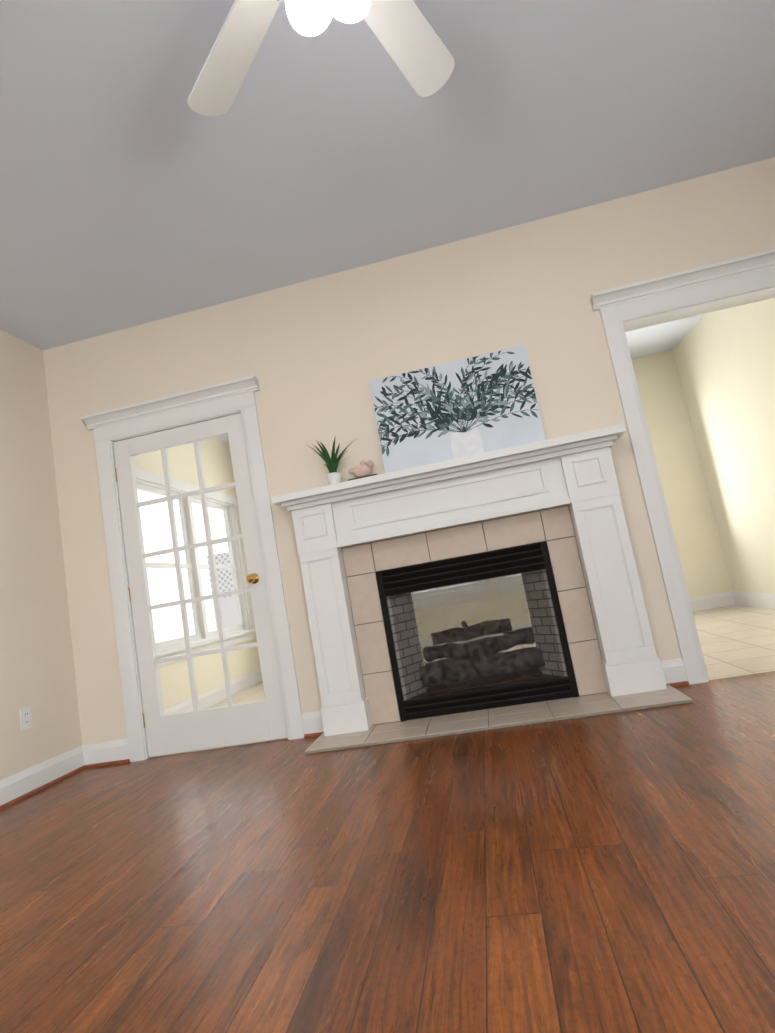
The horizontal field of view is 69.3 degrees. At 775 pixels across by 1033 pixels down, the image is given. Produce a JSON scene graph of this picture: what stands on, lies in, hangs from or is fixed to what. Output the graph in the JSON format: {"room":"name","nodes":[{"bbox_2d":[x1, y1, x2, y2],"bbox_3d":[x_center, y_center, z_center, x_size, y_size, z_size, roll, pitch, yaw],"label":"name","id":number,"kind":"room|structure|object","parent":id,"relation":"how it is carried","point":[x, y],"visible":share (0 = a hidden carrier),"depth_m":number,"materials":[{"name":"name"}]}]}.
{"room":"living room","nodes":[
{"label":"living room","id":0,"kind":"room"},
{"bbox_2d":[0,329,260,779],"bbox_3d":[-2.369,0.103,2.433,0.120,2.740,8.480,-11,-7,8],"label":"wall","id":1,"kind":"structure","parent":0,"point":[37,671],"depth_m":3.43,"materials":[{"name":"beige paint"}]},
{"bbox_2d":[19,706,31,730],"bbox_3d":[-2.002,1.118,3.105,0.009,0.115,0.072,-11,-7,8],"label":"outlet","id":2,"kind":"object","parent":1,"relation":"attached to","point":[25,719],"visible":1,"depth_m":3.08,"materials":[{"name":"white plastic"}]},
{"bbox_2d":[0,745,83,810],"bbox_3d":[-2.346,1.209,0.717,0.048,0.135,5.605,-11,-7,8],"label":"baseboard","id":3,"kind":"structure","parent":1,"relation":"attached to","point":[20,786],"depth_m":3.11,"materials":[{"name":"white wood"}]},
{"bbox_2d":[135,467,255,666],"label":"sunroom window","id":4,"kind":"structure","parent":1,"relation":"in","point":[238,631],"depth_m":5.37,"materials":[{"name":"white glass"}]},
{"bbox_2d":[163,668,262,714],"bbox_3d":[-1.613,1.635,4.996,0.015,0.135,2.820,-11,-7,8],"label":"baseboard","id":5,"kind":"structure","parent":1,"relation":"attached to","point":[212,697],"depth_m":5.18,"materials":[{"name":"white wood"}]},
{"bbox_2d":[0,605,774,1032],"bbox_3d":[-1.364,1.019,-0.148,8.100,0.050,13.270,-11,-7,8],"label":"floor","id":6,"kind":"structure","parent":0,"point":[608,873],"depth_m":1.49,"materials":[{"name":"brown wood"}]},
{"bbox_2d":[271,424,692,753],"bbox_3d":[0.452,0.408,3.259,1.950,1.385,0.886,-11,-7,8],"label":"fireplace","id":7,"kind":"object","parent":6,"relation":"on","point":[546,519],"visible":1,"depth_m":3.13,"materials":[{"name":"wood"}]},
{"bbox_2d":[307,438,357,484],"bbox_3d":[-0.323,-0.319,3.183,0.361,0.280,0.371,-11,-7,8],"label":"plant pot","id":8,"kind":"object","parent":7,"relation":"on","point":[333,476],"visible":0.92,"depth_m":3.22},
{"bbox_2d":[348,460,377,480],"bbox_3d":[-0.145,-0.265,3.243,0.171,0.129,0.080,-11,-7,8],"label":"figurine","id":9,"kind":"object","parent":7,"relation":"on","point":[362,470],"visible":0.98,"depth_m":3.22,"materials":[{"name":"pink ceramic"}]},
{"bbox_2d":[369,345,545,472],"bbox_3d":[0.394,-0.604,3.261,0.930,0.610,0.041,-11,-7,8],"label":"picture","id":10,"kind":"object","parent":7,"relation":"on","point":[477,404],"visible":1,"depth_m":3.25,"materials":[{"name":"paper"}]},
{"bbox_2d":[0,0,774,443],"bbox_3d":[-4.051,-1.309,0.481,12.620,0.100,13.390,-11,-7,8],"label":"ceiling","id":11,"kind":"structure","parent":0,"point":[136,188],"depth_m":2.52,"materials":[{"name":"paint"}]},
{"bbox_2d":[188,0,454,115],"bbox_3d":[-0.163,-1.547,1.376,1.354,0.540,1.373,-11,-7,8],"label":"ceiling fan","id":12,"kind":"object","parent":11,"relation":"hanging from","point":[413,44],"visible":1,"depth_m":1.76,"materials":[{"name":"white metal"}]},
{"bbox_2d":[43,157,774,744],"bbox_3d":[-0.976,0.001,3.536,8.040,2.740,0.150,-11,-7,8],"label":"wall","id":13,"kind":"structure","parent":0,"point":[315,355],"depth_m":3.39,"materials":[{"name":"beige paint"}]},
{"bbox_2d":[84,739,129,768],"bbox_3d":[-1.708,1.448,3.426,0.281,0.135,0.028,-11,-7,8],"label":"baseboard","id":14,"kind":"structure","parent":13,"relation":"attached to","point":[115,752],"depth_m":3.43,"materials":[{"name":"white wood"}]},
{"bbox_2d":[81,375,303,761],"bbox_3d":[-1.190,0.325,3.541,1.194,2.182,0.300,-11,-7,8],"label":"door frame","id":15,"kind":"structure","parent":13,"relation":"attached to","point":[194,406],"depth_m":3.49,"materials":[{"name":"white wood"}]},
{"bbox_2d":[113,413,287,756],"bbox_3d":[-1.192,0.408,3.487,0.918,1.991,0.190,-11,-7,8],"label":"french door","id":16,"kind":"structure","parent":13,"relation":"in","point":[230,724],"depth_m":3.46,"materials":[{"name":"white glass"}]},
{"bbox_2d":[590,249,774,684],"bbox_3d":[1.939,-0.286,3.069,1.189,2.182,0.300,-11,-7,8],"label":"trim","id":17,"kind":"structure","parent":13,"relation":"attached to","point":[740,281],"depth_m":3.09,"materials":[{"name":"white wood"}]},
{"bbox_2d":[414,350,732,640],"bbox_3d":[0.860,0.034,6.273,5.290,2.740,0.120,-11,-7,8],"label":"wall","id":18,"kind":"structure","parent":0,"point":[691,512],"depth_m":5.90,"materials":[{"name":"beige paint"}]},
{"bbox_2d":[411,580,492,610],"bbox_3d":[0.123,0.268,6.348,1.860,1.615,0.166,-11,-7,8],"label":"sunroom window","id":19,"kind":"structure","parent":18,"relation":"in","point":[450,593],"depth_m":6.15,"materials":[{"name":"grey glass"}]},
{"bbox_2d":[494,574,524,596],"bbox_3d":[1.939,-0.087,6.074,1.860,1.615,0.166,-11,-7,8],"label":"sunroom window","id":20,"kind":"structure","parent":18,"relation":"in","point":[506,582],"depth_m":6.05,"materials":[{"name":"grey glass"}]},
{"bbox_2d":[420,591,734,652],"bbox_3d":[1.072,1.300,6.042,5.050,0.135,0.015,-11,-7,8],"label":"baseboard","id":21,"kind":"structure","parent":18,"relation":"attached to","point":[726,598],"depth_m":5.71,"materials":[{"name":"white wood"}]},
{"bbox_2d":[673,298,774,593],"bbox_3d":[3.120,-0.602,4.433,0.120,2.740,2.860,-11,-7,8],"label":"wall","id":22,"kind":"structure","parent":0,"point":[725,360],"depth_m":5.03,"materials":[{"name":"beige paint"}]},
{"bbox_2d":[732,591,774,609],"bbox_3d":[3.274,0.682,4.258,0.015,0.135,2.820,-11,-7,8],"label":"baseboard","id":23,"kind":"structure","parent":22,"relation":"attached to","point":[760,600],"depth_m":5.24,"materials":[{"name":"white wood"}]},
{"label":"outside","id":24,"kind":"structure","parent":0,"visible":0},
{"bbox_2d":[200,505,520,629],"bbox_3d":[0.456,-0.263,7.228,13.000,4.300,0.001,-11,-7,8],"label":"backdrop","id":25,"kind":"structure","parent":24,"point":[219,556],"depth_m":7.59,"materials":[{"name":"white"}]}
]}

